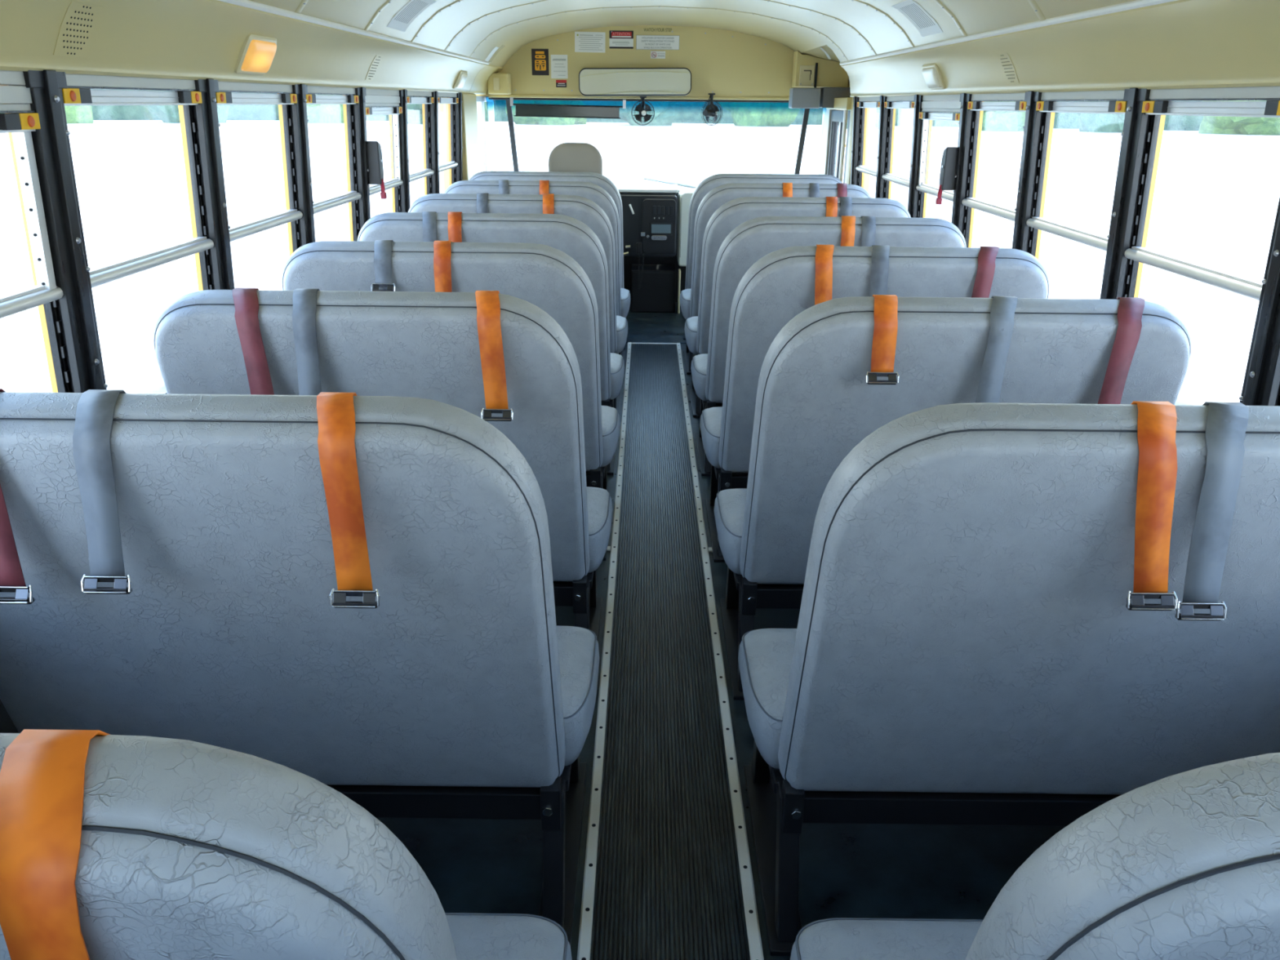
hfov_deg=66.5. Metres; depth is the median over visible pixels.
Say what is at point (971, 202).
window
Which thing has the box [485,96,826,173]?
window
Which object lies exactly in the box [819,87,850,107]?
pad
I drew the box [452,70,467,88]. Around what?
dome lamp
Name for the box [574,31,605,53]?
paper notice
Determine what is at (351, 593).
seat
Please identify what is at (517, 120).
bushy tree
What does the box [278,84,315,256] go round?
window post
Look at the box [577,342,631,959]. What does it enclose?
floor strip
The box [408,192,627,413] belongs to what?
seat
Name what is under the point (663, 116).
bushy tree
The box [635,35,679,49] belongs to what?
sign
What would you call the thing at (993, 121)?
bushy tree
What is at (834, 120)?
door
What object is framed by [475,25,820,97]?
wall
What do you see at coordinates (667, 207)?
rocker switch
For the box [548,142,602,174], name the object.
seat
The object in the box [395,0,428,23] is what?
grille
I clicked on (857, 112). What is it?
window post
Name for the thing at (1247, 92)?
window frame
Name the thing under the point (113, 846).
seat
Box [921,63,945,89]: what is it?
dome lamp
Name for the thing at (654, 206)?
rocker switch
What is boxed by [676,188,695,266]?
engine cover
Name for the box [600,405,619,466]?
cushion
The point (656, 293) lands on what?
box
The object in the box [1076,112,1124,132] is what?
bushy tree
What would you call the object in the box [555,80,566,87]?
warning sticker
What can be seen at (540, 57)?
sign
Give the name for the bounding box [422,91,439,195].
window post
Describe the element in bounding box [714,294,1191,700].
seat
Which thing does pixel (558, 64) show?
print
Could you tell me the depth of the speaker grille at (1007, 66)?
3.18 m
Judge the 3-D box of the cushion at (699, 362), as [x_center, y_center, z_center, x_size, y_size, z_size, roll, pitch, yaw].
[0.717,-0.445,4.201,0.988,0.149,0.348,1,21,0]
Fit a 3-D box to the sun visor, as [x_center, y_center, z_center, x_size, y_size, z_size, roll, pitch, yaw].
[-0.486,-2.513,6.602,0.780,0.121,0.020,1,21,0]
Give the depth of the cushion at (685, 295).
5.59 m
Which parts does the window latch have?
handle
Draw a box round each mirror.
[578,67,691,96]
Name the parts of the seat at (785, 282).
leg, foot plate, leg, seat frame, backrest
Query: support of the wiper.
attached to the wall at (677, 194)
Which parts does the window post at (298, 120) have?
panel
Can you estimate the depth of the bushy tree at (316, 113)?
104.34 m
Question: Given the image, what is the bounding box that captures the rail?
[677,268,680,313]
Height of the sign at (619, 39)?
0.109 m
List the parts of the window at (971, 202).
rail, rail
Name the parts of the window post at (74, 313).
panel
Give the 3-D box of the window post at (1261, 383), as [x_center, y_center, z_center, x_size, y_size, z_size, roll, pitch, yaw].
[1.269,-0.125,1.998,0.126,1.274,0.118,1,21,0]
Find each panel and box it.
[0,0,489,93]
[469,64,502,94]
[623,196,686,302]
[839,0,1279,97]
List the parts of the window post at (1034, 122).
panel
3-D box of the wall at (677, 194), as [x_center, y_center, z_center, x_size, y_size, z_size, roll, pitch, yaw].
[0.103,-1.791,7.466,2.300,0.820,0.100,1,21,0]
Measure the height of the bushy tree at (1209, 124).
9.134 m
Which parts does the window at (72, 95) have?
rail, rail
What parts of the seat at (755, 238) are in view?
leg, foot plate, leg, seat frame, backrest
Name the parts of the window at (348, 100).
rail, rail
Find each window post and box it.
[0,69,107,392]
[177,78,234,290]
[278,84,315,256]
[342,87,370,240]
[389,89,410,212]
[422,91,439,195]
[448,92,462,185]
[849,96,866,187]
[875,95,895,199]
[907,94,932,217]
[951,93,983,247]
[1012,91,1054,259]
[1100,88,1165,299]
[1239,196,1279,405]
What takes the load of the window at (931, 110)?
in the wall at (1187, 399)
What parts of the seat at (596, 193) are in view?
foot plate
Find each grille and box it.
[53,1,103,57]
[364,54,383,80]
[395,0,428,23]
[493,77,499,90]
[900,3,935,28]
[995,53,1018,83]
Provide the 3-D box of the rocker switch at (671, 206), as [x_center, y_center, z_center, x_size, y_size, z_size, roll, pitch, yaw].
[0.223,-1.889,6.850,0.024,0.060,0.012,1,21,0]
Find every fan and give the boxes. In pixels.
[631,96,654,125]
[701,93,722,125]
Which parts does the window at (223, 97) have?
rail, rail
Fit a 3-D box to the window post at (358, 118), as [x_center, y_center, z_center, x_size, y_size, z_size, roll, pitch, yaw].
[-1.121,-0.907,3.961,0.126,1.274,0.118,1,21,0]
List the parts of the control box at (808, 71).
access plate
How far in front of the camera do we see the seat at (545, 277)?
2.85 m
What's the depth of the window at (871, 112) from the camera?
5.85 m
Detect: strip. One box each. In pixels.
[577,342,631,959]
[631,342,675,344]
[675,342,764,959]
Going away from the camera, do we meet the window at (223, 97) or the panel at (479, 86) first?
the window at (223, 97)
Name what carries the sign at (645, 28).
attached to the wall at (723, 63)
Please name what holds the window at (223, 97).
in the wall at (6, 725)
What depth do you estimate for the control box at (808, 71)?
6.36 m
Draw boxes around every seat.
[0,388,599,946]
[0,728,572,959]
[153,288,612,642]
[281,240,619,560]
[357,211,624,475]
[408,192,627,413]
[444,179,630,359]
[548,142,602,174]
[680,182,871,373]
[684,196,911,417]
[690,215,966,475]
[699,244,1049,562]
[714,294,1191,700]
[737,400,1279,955]
[790,752,1279,959]
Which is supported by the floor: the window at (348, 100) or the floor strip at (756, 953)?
the floor strip at (756, 953)
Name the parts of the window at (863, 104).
rail, rail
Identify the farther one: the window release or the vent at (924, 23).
the window release
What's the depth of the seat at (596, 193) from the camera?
5.10 m
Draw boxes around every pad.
[788,87,820,108]
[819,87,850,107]
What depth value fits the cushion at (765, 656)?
1.88 m
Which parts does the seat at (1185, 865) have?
backrest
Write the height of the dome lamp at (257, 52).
0.103 m
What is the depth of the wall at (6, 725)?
1.76 m
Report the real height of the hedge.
5.699 m
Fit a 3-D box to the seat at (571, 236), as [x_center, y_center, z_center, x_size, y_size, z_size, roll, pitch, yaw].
[-0.585,-0.587,4.020,1.062,1.044,0.648,1,21,0]
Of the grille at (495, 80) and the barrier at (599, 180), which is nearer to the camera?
the barrier at (599, 180)
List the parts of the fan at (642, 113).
blade, blade, blade, blade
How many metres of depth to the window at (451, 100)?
5.64 m
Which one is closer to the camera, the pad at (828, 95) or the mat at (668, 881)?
the mat at (668, 881)
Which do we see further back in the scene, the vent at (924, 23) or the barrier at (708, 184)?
the barrier at (708, 184)
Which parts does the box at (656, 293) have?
edge trim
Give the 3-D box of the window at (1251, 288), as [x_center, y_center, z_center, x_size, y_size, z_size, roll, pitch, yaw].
[1.266,-0.498,2.223,0.089,0.688,0.622,1,21,0]
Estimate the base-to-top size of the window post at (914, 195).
1.274 m
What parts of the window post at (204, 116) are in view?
panel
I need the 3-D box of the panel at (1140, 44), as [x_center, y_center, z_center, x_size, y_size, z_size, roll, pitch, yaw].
[1.229,-1.162,2.634,0.263,0.210,6.770,1,21,0]
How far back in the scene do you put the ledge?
6.60 m
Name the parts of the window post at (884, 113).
panel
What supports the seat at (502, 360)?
on the floor
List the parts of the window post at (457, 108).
panel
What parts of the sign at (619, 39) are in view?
red panel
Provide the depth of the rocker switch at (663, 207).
6.84 m
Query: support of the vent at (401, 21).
attached to the ceiling
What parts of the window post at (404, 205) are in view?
panel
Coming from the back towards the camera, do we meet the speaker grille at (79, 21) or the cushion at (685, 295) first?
the cushion at (685, 295)
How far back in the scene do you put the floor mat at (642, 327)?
6.62 m
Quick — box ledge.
[486,94,789,100]
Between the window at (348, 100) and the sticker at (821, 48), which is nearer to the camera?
the window at (348, 100)
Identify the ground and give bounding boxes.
[0,120,1279,404]
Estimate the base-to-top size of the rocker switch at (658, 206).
0.060 m
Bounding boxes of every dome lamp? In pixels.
[234,33,276,75]
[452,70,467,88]
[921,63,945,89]
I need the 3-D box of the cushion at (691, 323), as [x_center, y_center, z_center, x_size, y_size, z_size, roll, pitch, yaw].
[0.723,-0.735,4.953,0.988,0.149,0.348,1,21,0]
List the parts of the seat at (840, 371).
leg, foot plate, leg, seat frame, backrest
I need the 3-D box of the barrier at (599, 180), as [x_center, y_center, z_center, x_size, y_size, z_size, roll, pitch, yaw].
[-0.573,-1.380,6.079,0.954,1.040,0.285,1,21,0]
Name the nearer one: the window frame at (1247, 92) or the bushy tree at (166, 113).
the window frame at (1247, 92)
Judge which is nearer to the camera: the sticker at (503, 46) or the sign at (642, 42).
the sticker at (503, 46)
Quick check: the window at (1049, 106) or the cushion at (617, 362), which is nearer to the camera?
the window at (1049, 106)
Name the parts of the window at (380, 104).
filler panel, rail, rail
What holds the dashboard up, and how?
on the panel at (628, 261)
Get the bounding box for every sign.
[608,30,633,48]
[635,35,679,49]
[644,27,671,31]
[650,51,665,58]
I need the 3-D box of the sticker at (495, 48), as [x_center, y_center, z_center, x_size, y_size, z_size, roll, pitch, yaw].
[-0.879,-2.530,5.802,0.070,0.077,0.135,1,21,0]
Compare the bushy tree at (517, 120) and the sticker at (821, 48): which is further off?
the bushy tree at (517, 120)
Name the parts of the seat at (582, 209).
backrest, leg, foot plate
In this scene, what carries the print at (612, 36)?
on the sign at (619, 39)
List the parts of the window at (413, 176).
rail, rail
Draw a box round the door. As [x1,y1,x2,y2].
[818,97,852,183]
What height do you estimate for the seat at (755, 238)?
1.044 m
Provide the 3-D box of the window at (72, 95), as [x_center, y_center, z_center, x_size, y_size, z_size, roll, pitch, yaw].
[-1.123,-0.525,2.231,0.089,0.688,0.622,1,21,0]
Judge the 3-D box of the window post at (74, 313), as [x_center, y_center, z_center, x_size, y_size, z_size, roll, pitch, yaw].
[-1.137,-0.152,2.006,0.126,1.274,0.118,1,21,0]
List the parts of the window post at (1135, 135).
panel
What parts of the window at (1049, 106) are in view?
rail, rail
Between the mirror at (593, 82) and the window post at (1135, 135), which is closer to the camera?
the window post at (1135, 135)
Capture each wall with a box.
[0,378,164,733]
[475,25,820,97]
[622,189,680,196]
[1177,393,1199,404]
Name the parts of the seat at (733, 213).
foot plate, leg, backrest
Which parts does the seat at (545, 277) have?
backrest, seat frame, leg, foot plate, leg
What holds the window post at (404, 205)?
attached to the wall at (6, 725)
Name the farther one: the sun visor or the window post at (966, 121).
the sun visor
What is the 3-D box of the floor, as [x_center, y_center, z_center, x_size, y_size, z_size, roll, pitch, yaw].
[0.070,0.070,3.869,2.520,0.060,8.270,1,21,0]
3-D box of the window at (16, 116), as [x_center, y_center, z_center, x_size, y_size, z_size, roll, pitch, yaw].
[-1.129,-0.272,1.580,0.088,0.686,0.622,1,21,0]
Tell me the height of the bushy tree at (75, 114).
10.373 m
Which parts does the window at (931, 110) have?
rail, rail, filler panel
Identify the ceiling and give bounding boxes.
[249,0,1135,67]
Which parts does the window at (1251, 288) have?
rail, rail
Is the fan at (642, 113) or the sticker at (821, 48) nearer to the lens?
the sticker at (821, 48)
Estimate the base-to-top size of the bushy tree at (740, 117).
11.630 m
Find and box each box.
[487,72,511,94]
[631,263,675,312]
[791,50,848,88]
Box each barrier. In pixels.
[469,170,623,288]
[683,173,842,339]
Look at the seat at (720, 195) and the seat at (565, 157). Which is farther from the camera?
the seat at (565, 157)
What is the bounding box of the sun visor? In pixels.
[510,97,626,119]
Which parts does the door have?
frame, frame, post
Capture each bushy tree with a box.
[64,105,93,124]
[133,89,230,123]
[306,94,343,123]
[407,103,422,124]
[505,106,586,124]
[619,106,675,125]
[725,108,799,126]
[846,108,902,128]
[950,101,1026,131]
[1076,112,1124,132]
[1198,100,1279,135]
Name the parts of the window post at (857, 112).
panel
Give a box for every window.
[0,85,66,392]
[62,85,213,393]
[215,90,302,252]
[306,93,361,240]
[364,95,403,212]
[406,95,434,194]
[437,96,458,184]
[475,95,496,172]
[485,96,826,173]
[844,97,876,192]
[855,101,879,186]
[881,101,914,198]
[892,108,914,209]
[915,101,960,217]
[961,100,1026,247]
[1026,99,1126,257]
[1124,97,1279,404]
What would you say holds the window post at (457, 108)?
attached to the wall at (6, 725)
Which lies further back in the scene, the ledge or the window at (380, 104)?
the ledge
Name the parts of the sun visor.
tinted panel, rod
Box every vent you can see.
[386,0,436,31]
[891,0,942,36]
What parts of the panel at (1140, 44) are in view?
rail moulding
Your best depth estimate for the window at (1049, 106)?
2.89 m
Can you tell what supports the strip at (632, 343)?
on the floor
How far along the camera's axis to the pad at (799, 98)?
6.27 m
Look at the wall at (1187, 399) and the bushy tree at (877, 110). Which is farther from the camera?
the bushy tree at (877, 110)
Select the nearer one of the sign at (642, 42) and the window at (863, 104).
the window at (863, 104)
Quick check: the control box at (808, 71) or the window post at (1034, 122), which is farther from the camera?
the control box at (808, 71)
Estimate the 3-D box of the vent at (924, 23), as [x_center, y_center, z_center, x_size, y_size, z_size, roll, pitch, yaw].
[1.025,-1.709,3.620,0.130,0.107,0.280,1,21,0]
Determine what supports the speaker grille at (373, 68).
attached to the panel at (173, 39)
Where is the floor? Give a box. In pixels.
[377,301,1066,959]
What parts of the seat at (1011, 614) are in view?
leg, foot plate, seat frame, leg, backrest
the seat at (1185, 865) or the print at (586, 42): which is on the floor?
the seat at (1185, 865)
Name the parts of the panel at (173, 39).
rail moulding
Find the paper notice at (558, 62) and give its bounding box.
[551,54,568,78]
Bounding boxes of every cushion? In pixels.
[445,915,572,959]
[556,626,599,766]
[586,486,612,573]
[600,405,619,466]
[608,352,624,399]
[615,315,627,354]
[620,288,630,317]
[680,288,690,319]
[684,316,697,355]
[690,353,707,401]
[699,406,722,468]
[714,488,746,574]
[737,628,796,768]
[790,920,982,959]
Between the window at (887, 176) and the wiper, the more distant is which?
the wiper
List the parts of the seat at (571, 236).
backrest, leg, foot plate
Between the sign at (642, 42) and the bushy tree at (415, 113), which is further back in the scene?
the bushy tree at (415, 113)
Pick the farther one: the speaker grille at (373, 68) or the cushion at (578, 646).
the speaker grille at (373, 68)
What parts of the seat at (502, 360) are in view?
seat frame, leg, leg, foot plate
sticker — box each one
[484,46,499,61]
[488,44,505,62]
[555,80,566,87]
[820,47,831,59]
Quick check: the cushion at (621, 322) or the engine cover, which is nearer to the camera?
the cushion at (621, 322)
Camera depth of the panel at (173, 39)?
2.34 m
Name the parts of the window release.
handle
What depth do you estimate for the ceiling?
4.54 m
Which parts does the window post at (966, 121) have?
panel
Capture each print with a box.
[552,58,565,75]
[578,35,603,50]
[612,35,631,37]
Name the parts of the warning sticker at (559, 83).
red panel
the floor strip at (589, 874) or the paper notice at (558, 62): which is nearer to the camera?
the floor strip at (589, 874)
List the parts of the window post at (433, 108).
panel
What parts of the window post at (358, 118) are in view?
panel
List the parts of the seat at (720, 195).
foot plate, leg, backrest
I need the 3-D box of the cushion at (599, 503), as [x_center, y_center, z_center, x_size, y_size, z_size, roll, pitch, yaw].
[-0.574,0.122,2.701,0.988,0.149,0.348,1,21,0]
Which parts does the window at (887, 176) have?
rail, rail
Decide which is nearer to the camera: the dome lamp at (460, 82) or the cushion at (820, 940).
the cushion at (820, 940)
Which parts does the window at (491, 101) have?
corner pane, pane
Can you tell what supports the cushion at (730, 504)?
on the seat at (840, 371)
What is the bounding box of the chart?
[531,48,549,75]
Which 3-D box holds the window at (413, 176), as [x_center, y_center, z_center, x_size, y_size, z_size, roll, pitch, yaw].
[-1.103,-1.532,4.837,0.089,0.688,0.622,1,21,0]
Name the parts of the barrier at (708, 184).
padded panel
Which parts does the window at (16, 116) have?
filler panel, rail, rail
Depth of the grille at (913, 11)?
3.60 m
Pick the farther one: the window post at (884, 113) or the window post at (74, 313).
the window post at (884, 113)
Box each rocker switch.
[653,205,656,214]
[657,205,660,214]
[661,205,665,214]
[665,205,669,214]
[670,205,673,214]
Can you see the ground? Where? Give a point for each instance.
(1215, 200)
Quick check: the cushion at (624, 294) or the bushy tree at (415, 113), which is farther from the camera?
the bushy tree at (415, 113)
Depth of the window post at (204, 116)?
2.49 m
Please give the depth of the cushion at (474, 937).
1.29 m
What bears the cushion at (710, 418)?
on the seat at (785, 282)
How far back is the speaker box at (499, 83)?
6.43 m
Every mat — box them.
[590,343,750,959]
[625,312,686,343]
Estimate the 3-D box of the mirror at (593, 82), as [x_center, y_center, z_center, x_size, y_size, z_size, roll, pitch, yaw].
[-0.032,-2.653,6.512,0.747,0.179,0.130,1,21,0]
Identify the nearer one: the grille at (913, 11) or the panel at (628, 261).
the grille at (913, 11)
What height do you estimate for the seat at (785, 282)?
1.044 m
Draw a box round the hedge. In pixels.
[90,88,1204,130]
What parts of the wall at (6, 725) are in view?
window sill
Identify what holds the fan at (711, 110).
attached to the wall at (723, 63)
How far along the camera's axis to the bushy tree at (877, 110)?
102.80 m
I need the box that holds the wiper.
[643,177,697,188]
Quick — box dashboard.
[614,183,678,257]
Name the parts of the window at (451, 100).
rail, rail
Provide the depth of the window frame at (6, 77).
2.28 m
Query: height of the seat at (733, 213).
1.044 m
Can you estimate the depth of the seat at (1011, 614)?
1.50 m
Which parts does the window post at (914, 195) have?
panel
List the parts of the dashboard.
lever, shelf panel, control plate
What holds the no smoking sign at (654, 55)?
attached to the wall at (723, 63)
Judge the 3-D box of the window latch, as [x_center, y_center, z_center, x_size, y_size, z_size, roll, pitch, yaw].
[-1.045,-1.229,3.875,0.058,0.219,0.056,1,21,0]
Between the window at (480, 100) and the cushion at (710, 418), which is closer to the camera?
the cushion at (710, 418)
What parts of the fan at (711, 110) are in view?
motor, blade, blade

